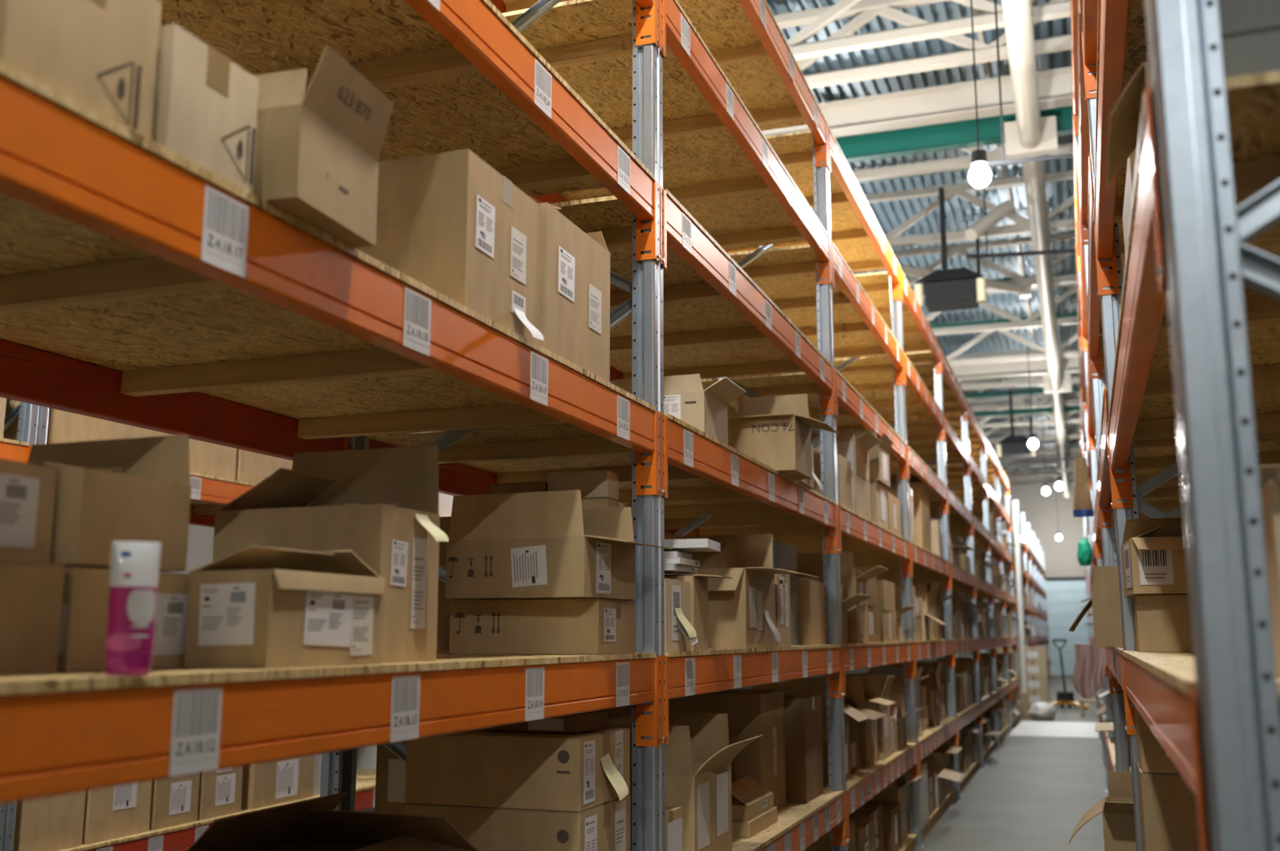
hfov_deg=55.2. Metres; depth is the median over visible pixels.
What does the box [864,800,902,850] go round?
cardboard box
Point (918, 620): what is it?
cardboard box
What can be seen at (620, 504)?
cardboard box
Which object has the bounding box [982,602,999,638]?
cardboard box
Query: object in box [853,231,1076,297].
roof truss
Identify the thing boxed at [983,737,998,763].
platform
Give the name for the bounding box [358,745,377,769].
cardboard box
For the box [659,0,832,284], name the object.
beam
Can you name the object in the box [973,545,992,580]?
cardboard box
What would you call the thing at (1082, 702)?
wooden stool
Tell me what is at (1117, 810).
cardboard box
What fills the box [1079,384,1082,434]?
beam
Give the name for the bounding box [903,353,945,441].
beam
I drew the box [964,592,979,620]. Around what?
cardboard box
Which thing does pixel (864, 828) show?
cardboard box
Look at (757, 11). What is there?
beam
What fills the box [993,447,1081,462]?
girder
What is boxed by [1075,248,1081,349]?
beam
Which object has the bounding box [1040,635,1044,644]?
beam
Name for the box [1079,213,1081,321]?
shelf board
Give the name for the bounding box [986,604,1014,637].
cardboard box
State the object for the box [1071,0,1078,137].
beam
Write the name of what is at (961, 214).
ceiling
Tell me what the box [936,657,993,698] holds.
cardboard box
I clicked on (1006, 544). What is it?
cardboard box
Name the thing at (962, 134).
ceiling beam
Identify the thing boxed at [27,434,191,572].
cardboard box
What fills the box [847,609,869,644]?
cardboard box
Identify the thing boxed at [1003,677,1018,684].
shelf board
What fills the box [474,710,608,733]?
cardboard box
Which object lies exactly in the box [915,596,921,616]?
cardboard box
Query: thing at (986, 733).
cardboard box
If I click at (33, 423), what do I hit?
frame
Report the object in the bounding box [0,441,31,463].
beam
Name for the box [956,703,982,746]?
beam
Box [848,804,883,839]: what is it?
cardboard box
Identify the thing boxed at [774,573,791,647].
cardboard box
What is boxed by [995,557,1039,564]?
shelf board
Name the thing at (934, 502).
shelf board
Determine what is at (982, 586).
beam
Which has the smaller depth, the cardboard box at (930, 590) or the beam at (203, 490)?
the beam at (203, 490)
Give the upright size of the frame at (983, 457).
4.178 m
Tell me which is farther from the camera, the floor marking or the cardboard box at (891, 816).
the floor marking
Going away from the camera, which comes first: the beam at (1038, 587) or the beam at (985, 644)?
the beam at (985, 644)
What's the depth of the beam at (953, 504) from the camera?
12.85 m
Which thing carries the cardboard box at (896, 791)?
on the cardboard box at (904, 813)
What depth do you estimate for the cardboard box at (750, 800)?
4.76 m
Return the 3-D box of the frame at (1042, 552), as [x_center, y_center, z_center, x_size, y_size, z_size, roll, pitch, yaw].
[12.972,6.287,40.764,1.136,4.178,0.140,-3,-10,19]
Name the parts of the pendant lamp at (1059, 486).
cord, bulb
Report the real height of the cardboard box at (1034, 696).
0.269 m
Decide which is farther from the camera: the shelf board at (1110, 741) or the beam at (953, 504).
the beam at (953, 504)
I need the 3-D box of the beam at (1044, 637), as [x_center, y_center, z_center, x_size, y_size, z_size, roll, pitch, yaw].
[12.049,6.399,36.555,0.066,0.250,2.788,-3,-10,19]
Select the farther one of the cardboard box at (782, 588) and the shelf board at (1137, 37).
the cardboard box at (782, 588)
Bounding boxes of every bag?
[1026,702,1057,720]
[1076,537,1093,566]
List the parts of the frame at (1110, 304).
post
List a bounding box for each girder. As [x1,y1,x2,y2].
[761,66,1072,137]
[911,271,1076,288]
[929,312,1077,328]
[950,356,1079,380]
[964,386,1079,398]
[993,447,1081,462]
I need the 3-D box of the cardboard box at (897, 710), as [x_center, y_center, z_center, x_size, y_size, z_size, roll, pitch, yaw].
[1.572,1.987,8.251,0.659,0.348,0.455,-3,-10,19]
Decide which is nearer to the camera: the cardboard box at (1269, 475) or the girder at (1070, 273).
the cardboard box at (1269, 475)
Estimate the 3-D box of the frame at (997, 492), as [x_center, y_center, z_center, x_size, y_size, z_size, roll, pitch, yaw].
[5.209,2.659,19.406,1.136,4.178,0.140,-3,-10,19]
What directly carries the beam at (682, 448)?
attached to the frame at (646, 304)
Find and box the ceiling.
[765,0,1080,471]
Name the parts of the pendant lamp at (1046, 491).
cord, bulb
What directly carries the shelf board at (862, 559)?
on the beam at (919, 557)
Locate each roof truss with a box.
[773,0,1071,88]
[786,0,1070,60]
[851,105,1073,182]
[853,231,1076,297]
[864,169,1075,248]
[923,283,1077,335]
[923,329,1078,365]
[946,346,1079,391]
[958,373,1079,411]
[967,392,1079,428]
[976,411,1080,443]
[982,426,1081,456]
[990,439,1080,467]
[990,465,1074,486]
[1002,461,1074,477]
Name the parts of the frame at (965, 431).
post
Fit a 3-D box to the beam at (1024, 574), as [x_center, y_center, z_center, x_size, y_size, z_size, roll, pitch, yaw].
[8.271,3.237,26.398,0.066,0.250,2.788,-3,-10,19]
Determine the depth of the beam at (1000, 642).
17.97 m
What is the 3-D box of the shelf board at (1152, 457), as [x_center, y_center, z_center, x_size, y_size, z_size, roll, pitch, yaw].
[2.530,0.087,5.170,1.105,0.071,2.688,-3,-10,19]
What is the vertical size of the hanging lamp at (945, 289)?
1.400 m
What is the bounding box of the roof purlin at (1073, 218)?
[897,217,1075,237]
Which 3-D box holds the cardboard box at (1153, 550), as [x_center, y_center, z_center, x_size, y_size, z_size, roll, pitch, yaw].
[1.687,0.410,3.638,0.452,0.300,0.380,-3,-10,16]
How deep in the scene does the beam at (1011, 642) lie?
20.76 m
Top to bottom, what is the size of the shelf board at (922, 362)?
0.071 m
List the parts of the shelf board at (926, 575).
osb panel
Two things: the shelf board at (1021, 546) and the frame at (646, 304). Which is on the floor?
the frame at (646, 304)
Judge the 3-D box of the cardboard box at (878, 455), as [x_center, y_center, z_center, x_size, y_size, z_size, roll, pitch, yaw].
[1.401,0.219,7.748,0.341,0.310,0.477,-3,-10,19]
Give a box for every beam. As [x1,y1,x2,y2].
[0,76,661,495]
[0,338,348,461]
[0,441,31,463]
[0,655,662,804]
[84,787,375,850]
[189,475,253,505]
[189,504,214,527]
[368,439,496,496]
[404,0,660,262]
[489,0,506,13]
[530,193,568,204]
[609,366,623,379]
[635,0,659,48]
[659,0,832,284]
[660,186,835,415]
[661,413,839,554]
[662,646,844,744]
[664,528,699,539]
[738,0,829,168]
[758,791,848,850]
[827,126,902,300]
[831,241,905,385]
[834,368,908,479]
[835,106,1073,163]
[838,505,912,577]
[841,642,915,697]
[845,743,919,844]
[900,269,942,374]
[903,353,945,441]
[906,445,948,514]
[911,543,951,590]
[914,641,955,678]
[918,720,958,780]
[941,350,968,422]
[944,417,971,476]
[946,488,973,536]
[950,563,977,598]
[953,640,979,667]
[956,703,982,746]
[967,401,986,454]
[969,456,988,501]
[973,516,991,551]
[975,577,993,604]
[977,639,996,657]
[981,692,999,724]
[985,437,999,478]
[987,483,1001,518]
[990,533,1004,562]
[992,586,1006,608]
[995,638,1008,657]
[997,684,1010,709]
[999,465,1009,496]
[1000,504,1011,532]
[1003,548,1013,571]
[1004,591,1015,611]
[1007,637,1017,653]
[1009,678,1019,692]
[1019,533,1026,553]
[1022,568,1028,584]
[1023,602,1030,616]
[1025,636,1031,646]
[1026,543,1031,559]
[1027,573,1033,588]
[1029,605,1035,617]
[1031,550,1035,565]
[1031,636,1036,646]
[1032,578,1037,591]
[1034,608,1039,618]
[1035,558,1039,571]
[1035,636,1040,645]
[1036,583,1040,595]
[1038,609,1042,619]
[1039,563,1042,575]
[1040,587,1044,597]
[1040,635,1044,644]
[1042,568,1045,578]
[1043,635,1046,644]
[1044,613,1048,622]
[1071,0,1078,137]
[1072,106,1079,271]
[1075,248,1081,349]
[1077,0,1090,246]
[1078,338,1081,399]
[1079,208,1087,352]
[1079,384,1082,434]
[1080,326,1087,413]
[1080,421,1082,457]
[1081,0,1097,102]
[1081,391,1086,452]
[1086,431,1092,490]
[1086,516,1088,533]
[1087,155,1102,379]
[1087,338,1096,450]
[1089,569,1093,593]
[1090,561,1093,585]
[1092,534,1097,575]
[1093,0,1129,297]
[1093,493,1102,558]
[1097,386,1112,528]
[1097,693,1100,715]
[1098,701,1103,734]
[1102,717,1109,771]
[1104,647,1110,689]
[1106,647,1126,729]
[1106,741,1113,773]
[1107,77,1167,509]
[1121,654,1208,850]
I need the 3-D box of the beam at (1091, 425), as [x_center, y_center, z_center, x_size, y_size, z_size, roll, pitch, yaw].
[2.982,-0.152,8.063,0.066,0.250,2.788,-3,-10,19]
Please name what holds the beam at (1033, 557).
attached to the frame at (1028, 543)
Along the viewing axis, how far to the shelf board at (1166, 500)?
7.39 m
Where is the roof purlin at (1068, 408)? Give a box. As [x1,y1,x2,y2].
[973,406,1079,417]
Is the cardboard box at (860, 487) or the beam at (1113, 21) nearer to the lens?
the beam at (1113, 21)
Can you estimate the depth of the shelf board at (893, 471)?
10.53 m
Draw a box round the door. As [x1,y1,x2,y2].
[1012,577,1089,675]
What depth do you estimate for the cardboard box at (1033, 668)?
22.70 m
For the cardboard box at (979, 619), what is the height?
0.353 m
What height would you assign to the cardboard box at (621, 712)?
0.521 m
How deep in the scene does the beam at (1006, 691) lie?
17.87 m
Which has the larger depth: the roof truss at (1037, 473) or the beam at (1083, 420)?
the roof truss at (1037, 473)
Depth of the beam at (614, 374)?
6.31 m
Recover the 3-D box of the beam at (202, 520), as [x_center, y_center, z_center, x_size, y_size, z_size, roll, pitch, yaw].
[-2.934,0.537,7.160,0.066,0.250,3.388,-3,-10,19]
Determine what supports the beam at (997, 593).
attached to the frame at (983, 457)
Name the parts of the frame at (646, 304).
post, post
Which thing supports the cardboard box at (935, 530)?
on the shelf board at (862, 559)
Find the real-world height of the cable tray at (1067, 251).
1.638 m
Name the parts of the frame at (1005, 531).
post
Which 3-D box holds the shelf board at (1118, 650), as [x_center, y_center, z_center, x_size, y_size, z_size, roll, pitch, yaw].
[2.530,0.943,5.024,1.105,0.071,2.688,-3,-10,19]
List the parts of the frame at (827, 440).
post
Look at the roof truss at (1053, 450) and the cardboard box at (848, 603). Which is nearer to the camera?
the cardboard box at (848, 603)
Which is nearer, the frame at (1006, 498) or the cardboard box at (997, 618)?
the cardboard box at (997, 618)
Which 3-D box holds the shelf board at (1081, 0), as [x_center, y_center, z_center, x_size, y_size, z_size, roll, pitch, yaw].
[1.586,-1.576,2.783,1.105,0.071,2.680,-3,-10,19]
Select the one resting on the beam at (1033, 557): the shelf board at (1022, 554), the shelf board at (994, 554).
the shelf board at (1022, 554)
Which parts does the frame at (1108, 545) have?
post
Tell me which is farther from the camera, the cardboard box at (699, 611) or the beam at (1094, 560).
the beam at (1094, 560)
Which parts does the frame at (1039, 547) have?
post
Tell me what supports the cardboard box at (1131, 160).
on the shelf board at (1253, 100)
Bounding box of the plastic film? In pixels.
[1072,644,1106,699]
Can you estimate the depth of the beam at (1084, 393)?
11.29 m
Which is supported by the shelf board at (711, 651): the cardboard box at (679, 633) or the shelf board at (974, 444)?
the cardboard box at (679, 633)
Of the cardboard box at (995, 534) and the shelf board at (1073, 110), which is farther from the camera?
the cardboard box at (995, 534)
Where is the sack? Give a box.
[1072,457,1093,517]
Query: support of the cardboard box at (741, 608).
on the shelf board at (711, 651)
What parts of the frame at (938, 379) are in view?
post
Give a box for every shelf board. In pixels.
[0,60,655,439]
[0,437,28,446]
[0,652,656,695]
[57,773,376,850]
[157,0,654,196]
[189,471,257,514]
[356,759,376,774]
[368,413,836,518]
[436,644,839,657]
[502,0,826,130]
[502,0,829,249]
[550,188,832,379]
[664,504,910,551]
[701,369,906,445]
[727,127,899,272]
[728,242,902,359]
[732,790,844,850]
[796,542,950,569]
[822,742,917,791]
[834,353,943,421]
[837,351,967,404]
[842,641,913,647]
[854,270,941,352]
[877,563,975,582]
[885,416,969,460]
[888,445,946,492]
[914,640,953,643]
[918,717,956,743]
[922,455,987,487]
[926,576,992,590]
[928,488,972,519]
[937,514,990,537]
[938,585,1004,595]
[943,402,985,439]
[946,484,1000,506]
[946,702,981,718]
[950,533,1003,550]
[953,638,977,641]
[960,436,998,465]
[966,591,1014,600]
[976,502,1010,520]
[977,463,1008,485]
[977,637,995,639]
[978,546,1013,559]
[981,690,997,702]
[982,601,1029,607]
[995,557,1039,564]
[997,683,1009,691]
[1000,604,1034,609]
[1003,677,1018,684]
[1004,533,1026,544]
[1004,562,1042,568]
[1004,566,1027,575]
[1012,542,1031,552]
[1012,551,1035,559]
[1070,0,1072,91]
[1072,110,1076,240]
[1075,0,1079,203]
[1075,249,1078,324]
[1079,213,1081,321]
[1080,0,1082,31]
[1080,328,1082,388]
[1086,342,1106,417]
[1086,418,1087,465]
[1087,155,1125,336]
[1093,0,1147,224]
[1093,483,1183,525]
[1097,387,1279,487]
[1098,699,1102,715]
[1102,715,1107,737]
[1106,737,1116,771]
[1107,70,1279,440]
[1108,647,1123,654]
[1121,650,1279,711]
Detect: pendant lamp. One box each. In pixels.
[968,0,991,187]
[1026,346,1037,448]
[1041,417,1049,494]
[1055,426,1062,490]
[1055,488,1061,540]
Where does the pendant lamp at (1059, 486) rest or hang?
hanging from the ceiling pipe at (1031, 135)
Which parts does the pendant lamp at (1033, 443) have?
cord, bulb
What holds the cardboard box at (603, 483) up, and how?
on the cardboard box at (603, 503)
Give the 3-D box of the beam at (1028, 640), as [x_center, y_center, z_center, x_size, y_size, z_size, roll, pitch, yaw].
[8.271,4.633,26.161,0.066,0.250,2.788,-3,-10,19]
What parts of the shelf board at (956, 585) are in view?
osb panel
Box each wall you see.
[160,524,214,574]
[844,468,1085,673]
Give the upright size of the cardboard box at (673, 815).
0.276 m
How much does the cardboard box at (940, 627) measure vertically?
0.182 m
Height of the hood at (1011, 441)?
0.160 m
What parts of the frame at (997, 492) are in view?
post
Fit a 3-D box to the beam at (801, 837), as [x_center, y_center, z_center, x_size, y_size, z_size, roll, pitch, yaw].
[0.509,1.693,4.685,0.066,0.250,2.788,-3,-10,19]
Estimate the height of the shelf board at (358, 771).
0.071 m
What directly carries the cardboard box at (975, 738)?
on the cardboard box at (975, 752)
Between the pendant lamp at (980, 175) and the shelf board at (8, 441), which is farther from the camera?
the pendant lamp at (980, 175)
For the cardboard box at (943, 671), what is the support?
on the shelf board at (959, 714)
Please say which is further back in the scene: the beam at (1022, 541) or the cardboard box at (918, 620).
the beam at (1022, 541)
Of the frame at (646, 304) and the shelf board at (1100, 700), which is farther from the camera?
the shelf board at (1100, 700)
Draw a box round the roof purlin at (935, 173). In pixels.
[857,159,1057,183]
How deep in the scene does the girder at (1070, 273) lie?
18.18 m
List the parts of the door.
frame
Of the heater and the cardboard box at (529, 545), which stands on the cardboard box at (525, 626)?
the cardboard box at (529, 545)
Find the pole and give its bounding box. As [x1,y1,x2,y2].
[1011,501,1026,693]
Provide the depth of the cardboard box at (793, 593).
5.56 m
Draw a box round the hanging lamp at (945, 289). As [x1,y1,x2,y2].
[913,187,986,312]
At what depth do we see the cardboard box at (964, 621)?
13.09 m
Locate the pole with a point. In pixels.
(1014, 504)
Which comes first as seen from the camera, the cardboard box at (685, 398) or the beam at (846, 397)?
the cardboard box at (685, 398)
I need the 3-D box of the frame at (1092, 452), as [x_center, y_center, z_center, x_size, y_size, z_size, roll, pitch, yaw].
[3.949,0.677,9.079,1.136,4.626,0.140,-3,-10,19]
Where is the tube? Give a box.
[104,541,160,675]
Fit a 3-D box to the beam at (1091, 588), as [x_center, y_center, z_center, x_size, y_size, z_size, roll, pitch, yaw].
[5.816,1.979,15.722,0.066,0.250,2.788,-3,-10,19]
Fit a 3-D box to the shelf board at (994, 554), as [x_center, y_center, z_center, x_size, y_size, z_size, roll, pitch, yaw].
[5.683,2.191,20.822,1.105,0.071,2.688,-3,-10,19]
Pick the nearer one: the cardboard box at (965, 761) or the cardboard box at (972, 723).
the cardboard box at (965, 761)
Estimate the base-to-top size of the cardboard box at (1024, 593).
0.394 m
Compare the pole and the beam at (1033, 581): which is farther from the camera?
the beam at (1033, 581)
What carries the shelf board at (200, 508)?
on the beam at (203, 490)
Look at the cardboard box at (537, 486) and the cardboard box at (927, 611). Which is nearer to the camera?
the cardboard box at (537, 486)
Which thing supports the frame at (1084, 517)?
on the floor
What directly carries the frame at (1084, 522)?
on the floor
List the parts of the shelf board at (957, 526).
osb panel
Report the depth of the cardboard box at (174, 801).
5.99 m
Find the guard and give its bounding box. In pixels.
[1019,693,1030,717]
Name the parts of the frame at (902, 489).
post, foot plate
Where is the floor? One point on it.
(1032, 793)
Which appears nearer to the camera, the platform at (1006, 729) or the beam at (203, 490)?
the beam at (203, 490)
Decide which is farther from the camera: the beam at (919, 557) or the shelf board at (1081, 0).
the beam at (919, 557)
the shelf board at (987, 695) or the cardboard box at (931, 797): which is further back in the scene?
the shelf board at (987, 695)
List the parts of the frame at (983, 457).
post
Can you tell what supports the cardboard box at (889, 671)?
on the cardboard box
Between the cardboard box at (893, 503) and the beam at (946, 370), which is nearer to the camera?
the cardboard box at (893, 503)
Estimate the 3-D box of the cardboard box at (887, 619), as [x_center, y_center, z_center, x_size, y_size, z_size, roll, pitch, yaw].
[1.388,1.298,7.909,0.453,0.197,0.518,-4,-10,20]
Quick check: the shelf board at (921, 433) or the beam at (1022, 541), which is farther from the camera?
the beam at (1022, 541)
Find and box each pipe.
[878,263,1031,298]
[964,200,1015,241]
[1001,0,1074,497]
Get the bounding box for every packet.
[664,538,720,552]
[664,551,692,559]
[664,557,700,567]
[664,564,697,573]
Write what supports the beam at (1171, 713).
attached to the frame at (1208, 263)
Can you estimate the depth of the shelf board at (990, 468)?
20.67 m
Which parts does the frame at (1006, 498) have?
post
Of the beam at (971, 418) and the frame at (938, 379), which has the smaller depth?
the frame at (938, 379)
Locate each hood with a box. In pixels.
[914,267,986,294]
[996,435,1030,447]
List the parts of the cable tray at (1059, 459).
tray rail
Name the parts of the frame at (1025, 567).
post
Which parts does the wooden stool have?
leg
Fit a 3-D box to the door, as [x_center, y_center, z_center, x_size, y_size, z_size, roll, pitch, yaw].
[15.225,7.108,43.394,4.000,3.440,0.140,-3,-10,19]
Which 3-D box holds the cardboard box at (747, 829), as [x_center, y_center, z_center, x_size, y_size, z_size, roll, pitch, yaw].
[0.400,1.550,4.806,0.180,0.055,0.440,-3,-10,19]
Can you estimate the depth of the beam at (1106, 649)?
7.21 m
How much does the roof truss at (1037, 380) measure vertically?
0.720 m
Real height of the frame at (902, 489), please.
4.178 m
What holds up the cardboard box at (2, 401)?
on the shelf board at (8, 441)
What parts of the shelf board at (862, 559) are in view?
osb panel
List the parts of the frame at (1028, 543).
post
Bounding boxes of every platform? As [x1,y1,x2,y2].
[898,834,917,850]
[907,786,956,842]
[960,758,981,793]
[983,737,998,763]
[991,724,1009,742]
[1011,713,1019,728]
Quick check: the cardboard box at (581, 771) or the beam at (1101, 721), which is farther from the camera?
the beam at (1101, 721)
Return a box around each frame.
[0,401,48,850]
[320,0,665,850]
[673,121,848,850]
[774,266,925,849]
[857,346,963,799]
[916,434,1001,746]
[925,406,986,767]
[936,466,1013,730]
[955,487,1022,718]
[970,500,1026,673]
[981,512,1031,653]
[995,523,1035,648]
[995,531,1039,651]
[1009,545,1046,675]
[1015,539,1043,646]
[1041,551,1051,679]
[1075,114,1182,772]
[1078,255,1114,738]
[1080,336,1109,792]
[1080,399,1106,763]
[1081,427,1102,742]
[1083,521,1094,695]
[1084,517,1097,709]
[1084,521,1095,700]
[1085,516,1099,723]
[1087,63,1180,850]
[1144,0,1279,850]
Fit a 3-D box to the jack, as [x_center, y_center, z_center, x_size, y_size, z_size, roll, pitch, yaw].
[8.457,4.955,24.451,0.902,1.339,1.307,-3,-10,19]
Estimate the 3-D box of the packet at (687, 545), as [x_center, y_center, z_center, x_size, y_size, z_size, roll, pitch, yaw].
[0.085,0.393,3.991,0.321,0.028,0.210,-3,-10,15]
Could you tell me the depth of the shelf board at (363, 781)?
6.07 m
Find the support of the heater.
hanging from the roof truss at (1037, 380)
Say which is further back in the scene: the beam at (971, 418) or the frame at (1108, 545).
the beam at (971, 418)
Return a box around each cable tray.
[965,146,1075,259]
[986,0,1073,165]
[1017,400,1081,462]
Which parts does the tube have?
printed panel, printed panel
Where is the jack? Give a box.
[1049,640,1089,710]
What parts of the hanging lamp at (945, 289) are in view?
hanging rod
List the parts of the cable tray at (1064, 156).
hanging rod, tray rail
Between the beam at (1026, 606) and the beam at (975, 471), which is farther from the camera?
the beam at (1026, 606)
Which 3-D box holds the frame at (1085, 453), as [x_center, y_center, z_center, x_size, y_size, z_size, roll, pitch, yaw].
[5.838,1.560,14.277,1.136,4.626,0.140,-3,-10,19]
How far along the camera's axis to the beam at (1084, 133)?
5.72 m
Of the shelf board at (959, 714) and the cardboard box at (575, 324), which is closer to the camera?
the cardboard box at (575, 324)
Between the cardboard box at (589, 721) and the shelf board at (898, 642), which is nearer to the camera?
the cardboard box at (589, 721)
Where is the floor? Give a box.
[356,673,1108,850]
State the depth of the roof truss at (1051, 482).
41.12 m
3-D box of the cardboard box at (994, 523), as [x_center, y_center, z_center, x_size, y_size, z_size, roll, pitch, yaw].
[5.573,1.686,19.928,0.585,0.185,0.588,-3,-10,19]
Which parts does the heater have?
hanging rod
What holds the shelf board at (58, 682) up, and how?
on the beam at (52, 744)
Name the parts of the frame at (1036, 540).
post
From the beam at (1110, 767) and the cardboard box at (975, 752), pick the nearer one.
the beam at (1110, 767)
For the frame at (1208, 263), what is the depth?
1.32 m
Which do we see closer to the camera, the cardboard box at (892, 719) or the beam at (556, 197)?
the beam at (556, 197)
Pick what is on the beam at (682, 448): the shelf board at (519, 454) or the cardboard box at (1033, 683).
the shelf board at (519, 454)
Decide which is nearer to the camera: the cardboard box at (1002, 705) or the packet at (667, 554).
the packet at (667, 554)
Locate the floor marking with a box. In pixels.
[1008,720,1097,738]
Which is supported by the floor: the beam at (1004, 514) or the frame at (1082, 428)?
the frame at (1082, 428)
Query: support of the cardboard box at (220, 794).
on the shelf board at (363, 781)
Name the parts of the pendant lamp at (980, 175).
cord, bulb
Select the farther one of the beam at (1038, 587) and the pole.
the beam at (1038, 587)
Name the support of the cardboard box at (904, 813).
on the platform at (909, 844)
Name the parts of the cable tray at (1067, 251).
hanging rod, tray rail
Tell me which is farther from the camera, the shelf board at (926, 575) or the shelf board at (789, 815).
the shelf board at (926, 575)
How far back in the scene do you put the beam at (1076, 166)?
8.39 m
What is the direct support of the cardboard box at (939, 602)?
on the cardboard box at (940, 627)
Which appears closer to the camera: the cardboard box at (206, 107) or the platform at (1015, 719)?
the cardboard box at (206, 107)
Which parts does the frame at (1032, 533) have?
post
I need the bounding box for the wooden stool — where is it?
[1077,699,1097,715]
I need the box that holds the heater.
[995,389,1035,457]
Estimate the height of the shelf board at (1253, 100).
0.071 m
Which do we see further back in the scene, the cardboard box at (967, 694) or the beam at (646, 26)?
the cardboard box at (967, 694)
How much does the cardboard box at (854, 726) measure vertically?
0.259 m
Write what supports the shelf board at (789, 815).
on the beam at (801, 837)
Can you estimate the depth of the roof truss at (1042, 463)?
36.35 m
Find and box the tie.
[973,8,1056,466]
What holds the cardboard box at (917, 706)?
on the shelf board at (930, 731)
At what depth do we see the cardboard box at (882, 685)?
7.46 m
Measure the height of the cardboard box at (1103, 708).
0.301 m
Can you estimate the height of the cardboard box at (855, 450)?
0.264 m
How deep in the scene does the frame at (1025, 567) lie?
27.71 m
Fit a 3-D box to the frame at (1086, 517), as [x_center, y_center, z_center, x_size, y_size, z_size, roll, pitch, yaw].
[7.727,2.442,19.474,1.136,4.626,0.140,-3,-10,19]
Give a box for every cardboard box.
[0,0,161,140]
[0,397,6,438]
[0,458,57,564]
[0,560,65,674]
[3,398,173,444]
[13,791,85,850]
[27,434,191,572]
[57,567,189,671]
[81,781,151,844]
[149,773,199,831]
[151,23,259,194]
[183,545,385,668]
[186,791,479,850]
[188,438,236,479]
[197,766,243,820]
[212,445,448,662]
[235,448,293,484]
[240,755,314,809]
[253,44,393,248]
[312,754,321,795]
[355,148,543,345]
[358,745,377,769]
[374,741,406,813]
[404,728,630,812]
[404,795,630,850]
[436,516,464,650]
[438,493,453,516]
[445,489,672,599]
[448,599,635,654]
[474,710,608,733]
[490,481,546,494]
[538,202,610,382]
[546,470,618,500]
[581,497,618,509]
[603,706,631,719]
[604,712,763,850]
[609,373,745,444]
[609,377,631,382]
[618,502,627,507]
[621,578,697,652]
[630,804,683,850]
[664,532,820,648]
[664,574,733,651]
[668,688,786,809]
[727,394,839,479]
[731,776,773,821]
[732,807,777,838]
[752,683,868,741]
[773,540,797,590]
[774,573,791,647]
[783,694,823,804]
[784,677,896,768]
[790,589,799,645]
[795,444,823,490]
[796,552,888,610]
[796,580,826,645]
[797,577,871,644]
[803,821,855,850]
[810,429,881,482]
[812,453,852,510]
[822,737,850,784]
[844,673,894,760]
[844,697,886,739]
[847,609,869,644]
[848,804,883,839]
[848,817,875,850]
[849,735,861,775]
[851,473,871,520]
[854,429,893,488]
[854,568,878,606]
[862,671,928,709]
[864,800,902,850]
[867,605,880,643]
[868,666,923,705]
[869,480,888,529]
[869,773,922,812]
[875,831,884,850]
[877,580,894,611]
[878,662,942,722]
[880,610,897,642]
[887,483,931,552]
[887,488,915,543]
[887,491,901,536]
[888,580,940,639]
[888,693,925,751]
[889,716,896,754]
[893,585,916,641]
[895,606,915,617]
[900,807,907,844]
[903,761,928,828]
[904,706,919,734]
[915,594,946,640]
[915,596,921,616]
[915,616,922,640]
[916,662,967,715]
[916,704,921,733]
[920,671,955,708]
[920,685,928,706]
[920,705,928,730]
[920,752,963,808]
[927,611,931,639]
[927,771,935,795]
[928,706,939,727]
[928,789,936,817]
[929,520,942,557]
[931,739,963,769]
[932,659,985,689]
[936,589,956,619]
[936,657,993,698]
[937,619,942,639]
[939,591,968,639]
[940,684,944,702]
[941,700,946,719]
[942,605,956,639]
[944,767,951,798]
[948,731,962,773]
[949,533,974,567]
[951,543,967,555]
[952,610,958,639]
[955,670,969,688]
[955,675,964,692]
[955,690,965,711]
[958,592,975,618]
[959,554,970,573]
[959,722,979,766]
[960,735,968,755]
[961,617,968,639]
[961,752,968,771]
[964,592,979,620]
[964,687,970,708]
[967,620,972,639]
[968,598,999,623]
[969,688,974,705]
[970,718,986,732]
[971,732,980,748]
[972,506,996,524]
[972,745,980,762]
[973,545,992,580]
[974,559,994,578]
[976,602,983,638]
[977,608,995,638]
[979,653,1013,679]
[979,658,1016,682]
[979,659,984,677]
[981,522,992,534]
[981,676,985,697]
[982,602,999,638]
[982,623,988,638]
[982,709,993,719]
[982,718,1001,751]
[983,557,996,586]
[983,662,1005,684]
[983,667,1000,693]
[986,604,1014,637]
[986,705,1007,736]
[986,719,991,745]
[987,667,1008,690]
[992,520,1004,527]
[993,522,1002,533]
[993,533,1003,546]
[994,614,1000,637]
[995,564,1012,590]
[996,674,1001,688]
[998,590,1016,601]
[998,647,1018,671]
[998,697,1007,728]
[998,711,1010,732]
[999,711,1004,730]
[1002,533,1017,551]
[1003,688,1017,711]
[1004,576,1015,592]
[1005,611,1012,636]
[1008,584,1031,602]
[1010,700,1023,717]
[1010,707,1019,715]
[1015,618,1033,636]
[1017,646,1048,662]
[1018,661,1048,676]
[1019,675,1049,691]
[1020,690,1049,706]
[1028,591,1031,605]
[1068,566,1123,647]
[1068,771,1136,850]
[1080,597,1093,602]
[1094,722,1113,732]
[1096,705,1106,715]
[1098,688,1110,698]
[1106,47,1151,188]
[1113,688,1130,772]
[1120,517,1189,596]
[1122,149,1136,259]
[1132,594,1193,652]
[1133,706,1179,773]
[1136,762,1199,850]
[1218,0,1279,36]
[1222,28,1279,77]
[1258,464,1279,677]
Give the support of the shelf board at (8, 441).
on the beam at (8, 451)
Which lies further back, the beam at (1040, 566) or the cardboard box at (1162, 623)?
the beam at (1040, 566)

